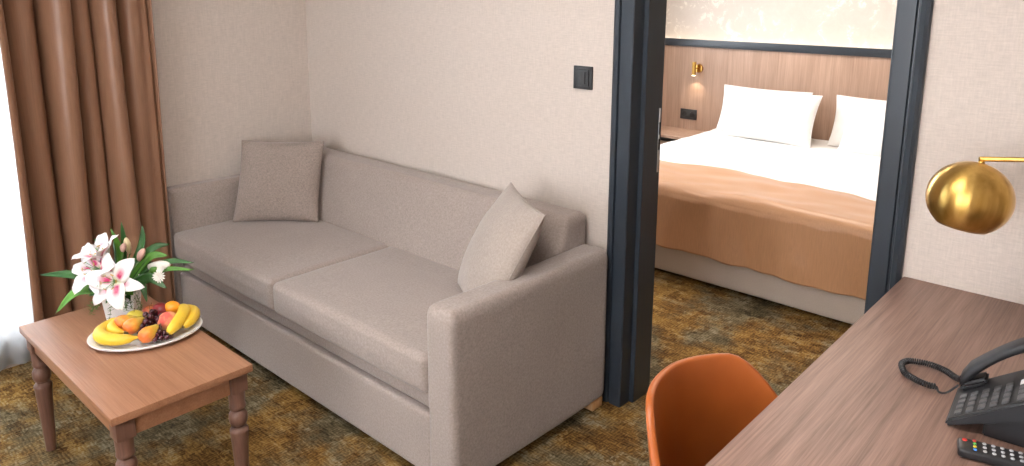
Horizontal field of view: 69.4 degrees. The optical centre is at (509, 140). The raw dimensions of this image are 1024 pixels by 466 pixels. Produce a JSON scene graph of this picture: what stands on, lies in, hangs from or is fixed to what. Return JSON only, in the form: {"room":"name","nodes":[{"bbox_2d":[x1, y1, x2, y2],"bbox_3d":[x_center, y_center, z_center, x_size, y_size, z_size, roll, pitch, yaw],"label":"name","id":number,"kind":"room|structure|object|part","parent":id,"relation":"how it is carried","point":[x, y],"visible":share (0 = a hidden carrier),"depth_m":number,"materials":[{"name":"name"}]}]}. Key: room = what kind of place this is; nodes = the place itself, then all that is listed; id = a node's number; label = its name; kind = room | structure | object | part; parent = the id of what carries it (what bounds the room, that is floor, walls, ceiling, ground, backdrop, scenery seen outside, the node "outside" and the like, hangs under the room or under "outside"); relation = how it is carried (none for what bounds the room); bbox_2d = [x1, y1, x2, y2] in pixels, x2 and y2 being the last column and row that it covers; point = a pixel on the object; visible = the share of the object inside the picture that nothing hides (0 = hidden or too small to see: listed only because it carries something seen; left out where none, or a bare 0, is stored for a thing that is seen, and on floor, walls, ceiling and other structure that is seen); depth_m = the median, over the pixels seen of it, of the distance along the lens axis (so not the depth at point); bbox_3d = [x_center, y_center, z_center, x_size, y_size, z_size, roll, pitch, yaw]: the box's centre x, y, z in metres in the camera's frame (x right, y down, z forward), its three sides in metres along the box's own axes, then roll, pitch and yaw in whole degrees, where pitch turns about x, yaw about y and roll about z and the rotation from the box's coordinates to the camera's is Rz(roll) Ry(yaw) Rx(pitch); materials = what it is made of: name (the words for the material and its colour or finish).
{"room":"hotel room","nodes":[
{"label":"hotel room","id":0,"kind":"room"},
{"bbox_2d":[3,0,311,369],"bbox_3d":[-1.446,-0.510,3.515,0.220,2.600,7.440,10,15,41],"label":"wall","id":1,"kind":"structure","parent":0,"point":[230,72],"depth_m":3.51,"materials":[{"name":"paint"}]},
{"bbox_3d":[-2.344,-1.413,2.005,0.195,0.040,2.600,10,15,41],"label":"rail","id":2,"kind":"object","parent":1,"relation":"attached to","visible":0},
{"bbox_2d":[0,49,33,370],"bbox_3d":[-2.450,-0.197,2.257,0.045,2.445,2.374,10,15,41],"label":"sheer curtain","id":3,"kind":"object","parent":2,"relation":"hanging from","point":[16,310],"visible":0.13,"depth_m":2.93,"materials":[{"name":"white fabric"}]},
{"bbox_2d":[0,0,175,321],"bbox_3d":[-1.692,-0.326,2.902,0.181,2.440,0.580,10,15,41],"label":"curtain","id":4,"kind":"object","parent":2,"relation":"hanging from","point":[81,76],"visible":0.77,"depth_m":2.94,"materials":[{"name":"brown fabric"}]},
{"bbox_2d":[0,268,852,465],"bbox_3d":[0.161,1.092,2.333,4.950,0.060,7.640,10,15,41],"label":"floor","id":5,"kind":"structure","parent":0,"point":[691,317],"depth_m":2.65,"materials":[{"name":"carpet"}]},
{"bbox_2d":[19,292,252,465],"bbox_3d":[-1.162,0.837,2.304,0.776,0.440,0.386,10,15,41],"label":"coffee table","id":6,"kind":"object","parent":5,"relation":"on","point":[131,393],"visible":0.84,"depth_m":2.14,"materials":[{"name":"brown wood"}]},
{"bbox_3d":[-1.526,0.822,2.425,0.054,0.418,0.054,10,15,41],"label":"leg","id":7,"kind":"part","parent":6,"relation":"part of","materials":[{"name":"brown wood"}]},
{"bbox_2d":[40,222,193,319],"bbox_3d":[-1.306,0.431,2.429,0.490,0.305,0.206,2,12,10],"label":"flower arrangement","id":8,"kind":"object","parent":6,"relation":"on","point":[118,285],"visible":0.99,"depth_m":2.42,"materials":[{"name":"white plant"}]},
{"bbox_3d":[-1.288,0.535,2.462,0.100,0.088,0.100,-2,12,-12],"label":"pot","id":9,"kind":"part","parent":8,"relation":"part of","materials":[{"name":"clear glass"}]},
{"bbox_3d":[-1.008,0.918,1.961,0.054,0.418,0.054,10,15,41],"label":"leg","id":10,"kind":"part","parent":6,"relation":"part of","materials":[{"name":"brown wood"}]},
{"bbox_2d":[87,317,201,351],"bbox_3d":[-1.137,0.600,2.316,0.326,0.020,0.256,-5,13,-24],"label":"plate","id":11,"kind":"object","parent":6,"relation":"on","point":[135,345],"visible":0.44,"depth_m":2.25,"materials":[{"name":"white ceramic"}]},
{"bbox_2d":[92,317,137,345],"bbox_3d":[-1.202,0.587,2.254,0.173,0.041,0.111,10,15,41],"label":"banana","id":12,"kind":"object","parent":11,"relation":"on","point":[100,334],"visible":0.86,"depth_m":2.21,"materials":[{"name":"yellow food"}]},
{"bbox_2d":[106,318,128,333],"bbox_3d":[-1.209,0.574,2.279,0.061,0.034,0.111,-7,13,-31],"label":"banana","id":13,"kind":"object","parent":11,"relation":"on","point":[111,327],"visible":0.6,"depth_m":2.25,"materials":[{"name":"yellow food"}]},
{"bbox_2d":[114,315,136,329],"bbox_3d":[-1.186,0.561,2.298,0.075,0.047,0.046,-5,13,-24],"label":"pear","id":14,"kind":"object","parent":11,"relation":"on","point":[119,320],"visible":0.53,"depth_m":2.28,"materials":[{"name":"orange food"}]},
{"bbox_2d":[126,308,142,316],"bbox_3d":[-1.185,0.555,2.339,0.058,0.059,0.058,10,15,41],"label":"apple","id":15,"kind":"object","parent":11,"relation":"on","point":[138,313],"visible":0.37,"depth_m":2.33,"materials":[{"name":"yellow food"}]},
{"bbox_2d":[122,316,146,334],"bbox_3d":[-1.147,0.567,2.274,0.078,0.048,0.048,-7,14,-32],"label":"pear","id":16,"kind":"object","parent":11,"relation":"on","point":[132,325],"visible":0.97,"depth_m":2.25,"materials":[{"name":"orange food"}]},
{"bbox_2d":[137,324,159,342],"bbox_3d":[-1.089,0.585,2.244,0.072,0.049,0.048,-8,14,-36],"label":"pear","id":17,"kind":"object","parent":11,"relation":"on","point":[147,334],"visible":1,"depth_m":2.23,"materials":[{"name":"orange food"}]},
{"bbox_2d":[142,303,154,315],"bbox_3d":[-1.150,0.547,2.376,0.062,0.062,0.062,10,15,41],"label":"apple","id":18,"kind":"object","parent":11,"relation":"on","point":[146,308],"visible":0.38,"depth_m":2.36,"materials":[{"name":"red food"}]},
{"bbox_2d":[137,306,161,333],"bbox_3d":[-1.121,0.558,2.312,0.100,0.078,0.104,1,11,3],"label":"grape bunch","id":19,"kind":"object","parent":11,"relation":"on","point":[150,320],"visible":0.47,"depth_m":2.30,"materials":[{"name":"purple food"}]},
{"bbox_2d":[152,303,165,315],"bbox_3d":[-1.122,0.547,2.378,0.058,0.052,0.058,10,15,41],"label":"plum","id":20,"kind":"object","parent":11,"relation":"on","point":[160,307],"visible":0.43,"depth_m":2.36,"materials":[{"name":"red food"}]},
{"bbox_2d":[152,323,173,342],"bbox_3d":[-1.063,0.588,2.261,0.050,0.048,0.062,10,15,41],"label":"grape bunch","id":21,"kind":"object","parent":11,"relation":"on","point":[161,335],"visible":0.96,"depth_m":2.25,"materials":[{"name":"purple food"}]},
{"bbox_2d":[157,311,174,329],"bbox_3d":[-1.071,0.564,2.317,0.058,0.057,0.060,-3,12,-17],"label":"peach","id":22,"kind":"object","parent":11,"relation":"on","point":[165,318],"visible":0.66,"depth_m":2.29,"materials":[{"name":"food"}]},
{"bbox_2d":[165,301,179,313],"bbox_3d":[-1.088,0.537,2.385,0.050,0.041,0.050,10,15,41],"label":"tangerine","id":23,"kind":"object","parent":11,"relation":"on","point":[172,306],"visible":0.68,"depth_m":2.37,"materials":[{"name":"orange food"}]},
{"bbox_2d":[166,304,190,334],"bbox_3d":[-1.043,0.554,2.339,0.061,0.052,0.169,-3,12,-16],"label":"banana","id":24,"kind":"object","parent":11,"relation":"on","point":[183,312],"visible":0.91,"depth_m":2.30,"materials":[{"name":"yellow food"}]},
{"bbox_2d":[182,304,199,327],"bbox_3d":[-1.029,0.555,2.379,0.062,0.036,0.160,-6,13,-28],"label":"banana","id":25,"kind":"object","parent":11,"relation":"on","point":[194,315],"visible":0.67,"depth_m":2.34,"materials":[{"name":"yellow food"}]},
{"bbox_3d":[-0.798,0.874,2.187,0.054,0.418,0.054,10,15,41],"label":"leg","id":26,"kind":"part","parent":6,"relation":"part of","materials":[{"name":"brown wood"}]},
{"bbox_2d":[167,147,607,465],"bbox_3d":[-0.612,0.548,3.036,1.931,0.722,0.794,10,15,41],"label":"sofa","id":27,"kind":"object","parent":5,"relation":"on","point":[362,308],"visible":0.81,"depth_m":2.62,"materials":[{"name":"beige fabric"}]},
{"bbox_3d":[-1.287,0.455,3.647,0.101,0.604,0.770,10,15,41],"label":"arm","id":28,"kind":"part","parent":27,"relation":"part of","materials":[{"name":"beige fabric"}]},
{"bbox_2d":[233,140,324,221],"bbox_3d":[-1.090,0.187,3.503,0.398,0.350,0.218,0,11,0],"label":"throw pillow","id":29,"kind":"object","parent":27,"relation":"on","point":[278,180],"visible":1,"depth_m":3.45,"materials":[{"name":"beige fabric"}]},
{"bbox_2d":[174,219,386,309],"bbox_3d":[-1.011,0.482,3.253,0.839,0.136,0.587,10,15,41],"label":"seat cushion","id":30,"kind":"object","parent":27,"relation":"on","point":[248,258],"depth_m":3.13,"materials":[{"name":"beige fabric"}]},
{"bbox_3d":[-0.857,0.812,2.836,1.710,0.211,0.047,10,15,41],"label":"panel","id":31,"kind":"part","parent":27,"relation":"part of","materials":[{"name":"beige fabric"}]},
{"bbox_2d":[273,247,462,391],"bbox_3d":[-0.379,0.600,2.686,0.863,0.135,0.587,10,15,41],"label":"seat cushion","id":32,"kind":"object","parent":27,"relation":"on","point":[373,305],"depth_m":2.60,"materials":[{"name":"beige fabric"}]},
{"bbox_3d":[-0.446,0.396,3.237,1.770,0.502,0.237,10,15,41],"label":"backrest","id":33,"kind":"part","parent":27,"relation":"part of","materials":[{"name":"beige fabric"}]},
{"bbox_2d":[457,182,544,291],"bbox_3d":[-0.042,0.377,2.518,0.239,0.372,0.426,-3,12,-15],"label":"throw pillow","id":34,"kind":"object","parent":27,"relation":"on","point":[504,241],"visible":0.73,"depth_m":2.39,"materials":[{"name":"beige fabric"}]},
{"bbox_3d":[0.054,0.713,2.448,0.126,0.584,0.770,10,15,41],"label":"arm","id":35,"kind":"part","parent":27,"relation":"part of","materials":[{"name":"beige fabric"}]},
{"bbox_2d":[660,125,705,143],"bbox_3d":[1.249,0.121,5.957,0.680,0.420,0.353,10,15,41],"label":"nightstand","id":36,"kind":"object","parent":5,"relation":"on","point":[668,134],"visible":0.03,"depth_m":5.81,"materials":[{"name":"brown wood"}]},
{"bbox_2d":[645,353,777,465],"bbox_3d":[0.454,0.857,1.307,0.445,0.814,0.476,-9,15,-40],"label":"desk chair","id":37,"kind":"object","parent":5,"relation":"on","point":[696,405],"visible":0.81,"depth_m":1.43,"materials":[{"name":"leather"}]},
{"bbox_2d":[655,245,864,323],"bbox_3d":[1.662,0.399,4.509,1.780,0.452,1.925,10,15,41],"label":"bed","id":38,"kind":"object","parent":5,"relation":"on","point":[844,308],"visible":0.02,"depth_m":3.64,"materials":[{"name":"beige fabric"}]},
{"bbox_2d":[660,128,880,200],"bbox_3d":[1.732,0.227,4.552,1.868,0.222,1.622,10,15,41],"label":"sheet","id":39,"kind":"object","parent":38,"relation":"on","point":[821,165],"visible":0.38,"depth_m":4.58,"materials":[{"name":"white fabric"}]},
{"bbox_2d":[716,84,812,130],"bbox_3d":[1.826,-0.209,5.345,0.178,0.336,0.668,-10,15,-41],"label":"bed pillow","id":40,"kind":"object","parent":39,"relation":"on","point":[728,89],"visible":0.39,"depth_m":5.49,"materials":[{"name":"white fabric"}]},
{"bbox_2d":[656,160,875,299],"bbox_3d":[1.169,0.392,3.957,1.898,0.360,0.570,10,15,41],"label":"throw","id":41,"kind":"object","parent":39,"relation":"on","point":[795,233],"visible":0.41,"depth_m":3.60,"materials":[{"name":"orange fabric"}]},
{"bbox_2d":[722,87,822,147],"bbox_3d":[1.817,-0.171,5.165,0.203,0.346,0.652,-11,16,-44],"label":"bed pillow","id":42,"kind":"object","parent":39,"relation":"on","point":[784,118],"visible":1,"depth_m":5.09,"materials":[{"name":"white fabric"}]},
{"bbox_2d":[827,95,886,145],"bbox_3d":[2.435,-0.096,4.793,0.685,0.336,0.170,11,16,43],"label":"bed pillow","id":43,"kind":"object","parent":39,"relation":"on","point":[842,104],"visible":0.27,"depth_m":4.96,"materials":[{"name":"white fabric"}]},
{"bbox_2d":[838,98,885,156],"bbox_3d":[2.423,-0.059,4.620,0.201,0.346,0.675,-10,15,-42],"label":"bed pillow","id":44,"kind":"object","parent":39,"relation":"on","point":[863,133],"visible":0.45,"depth_m":4.71,"materials":[{"name":"white fabric"}]},
{"bbox_2d":[705,276,1023,465],"bbox_3d":[0.818,0.905,1.227,0.808,0.750,1.619,10,15,41],"label":"desk","id":45,"kind":"object","parent":5,"relation":"on","point":[853,405],"visible":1,"depth_m":1.42,"materials":[{"name":"brown wood"}]},
{"bbox_2d":[898,337,1023,447],"bbox_3d":[0.865,0.405,1.356,0.290,0.180,0.223,9,14,38],"label":"desk phone","id":46,"kind":"object","parent":45,"relation":"on","point":[996,403],"visible":1,"depth_m":1.32,"materials":[{"name":"black plastic"}]},
{"bbox_3d":[0.833,0.451,1.469,0.104,0.038,0.114,2,12,10],"label":"coiled cord","id":47,"kind":"part","parent":46,"relation":"part of","materials":[{"name":"black plastic"}]},
{"bbox_3d":[0.832,0.471,1.409,0.038,0.026,0.011,9,14,38],"label":"cord","id":48,"kind":"part","parent":46,"relation":"part of","materials":[{"name":"black plastic"}]},
{"bbox_2d":[957,437,1023,465],"bbox_3d":[0.825,0.518,1.196,0.175,0.019,0.043,7,13,29],"label":"remote control","id":49,"kind":"object","parent":45,"relation":"on","point":[975,450],"visible":1,"depth_m":1.21,"materials":[{"name":"black plastic"}]},
{"bbox_2d":[305,0,1023,396],"bbox_3d":[0.653,-0.271,2.375,4.450,2.600,0.155,10,15,41],"label":"wall partition","id":50,"kind":"structure","parent":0,"point":[482,93],"depth_m":2.79,"materials":[{"name":"paint"}]},
{"bbox_2d":[573,65,592,89],"bbox_3d":[0.259,-0.225,2.635,0.082,0.082,0.013,10,15,41],"label":"light switch","id":51,"kind":"object","parent":50,"relation":"attached to","point":[583,75],"visible":1,"depth_m":2.63,"materials":[{"name":"grey plastic"}]},
{"bbox_2d":[602,0,933,406],"bbox_3d":[0.763,-0.034,2.314,0.959,2.161,0.186,10,15,41],"label":"door frame","id":52,"kind":"structure","parent":50,"relation":"in","point":[639,25],"depth_m":2.54,"materials":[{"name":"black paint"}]},
{"bbox_3d":[0.530,-0.002,2.636,0.003,0.232,0.008,10,15,41],"label":"strike plate","id":53,"kind":"part","parent":52,"relation":"part of","materials":[{"name":"metal"}]},
{"bbox_2d":[925,157,1023,234],"bbox_3d":[1.223,0.095,1.599,0.617,0.207,0.168,0,11,1],"label":"wall lamp","id":54,"kind":"object","parent":50,"relation":"attached to","point":[973,197],"visible":1,"depth_m":1.55,"materials":[{"name":"gold metal"}]},
{"bbox_3d":[1.251,0.045,1.561,0.487,0.020,0.011,2,11,7],"label":"arm","id":55,"kind":"part","parent":54,"relation":"part of","materials":[{"name":"gold metal"}]},
{"bbox_2d":[665,0,896,48],"bbox_3d":[2.822,-0.730,4.700,4.650,2.600,0.100,10,15,41],"label":"wall","id":56,"kind":"structure","parent":0,"point":[839,23],"depth_m":5.36,"materials":[{"name":"beige paint"}]},
{"bbox_2d":[661,38,891,140],"bbox_3d":[2.332,-0.080,5.156,3.298,1.140,0.032,10,15,41],"label":"headboard","id":57,"kind":"object","parent":56,"relation":"attached to","point":[828,72],"visible":0.16,"depth_m":5.47,"materials":[{"name":"brown wood"}]},
{"bbox_2d":[680,108,696,119],"bbox_3d":[1.437,-0.215,5.954,0.144,0.082,0.011,10,15,41],"label":"wall socket","id":58,"kind":"object","parent":57,"relation":"attached to","point":[690,114],"visible":1,"depth_m":5.95,"materials":[{"name":"grey plastic"}]},
{"bbox_2d":[692,62,702,75],"bbox_3d":[1.470,-0.566,5.813,0.068,0.108,0.070,10,15,41],"label":"light","id":59,"kind":"object","parent":57,"relation":"attached to","point":[698,68],"visible":1,"depth_m":5.81,"materials":[{"name":"gold metal"}]}
]}

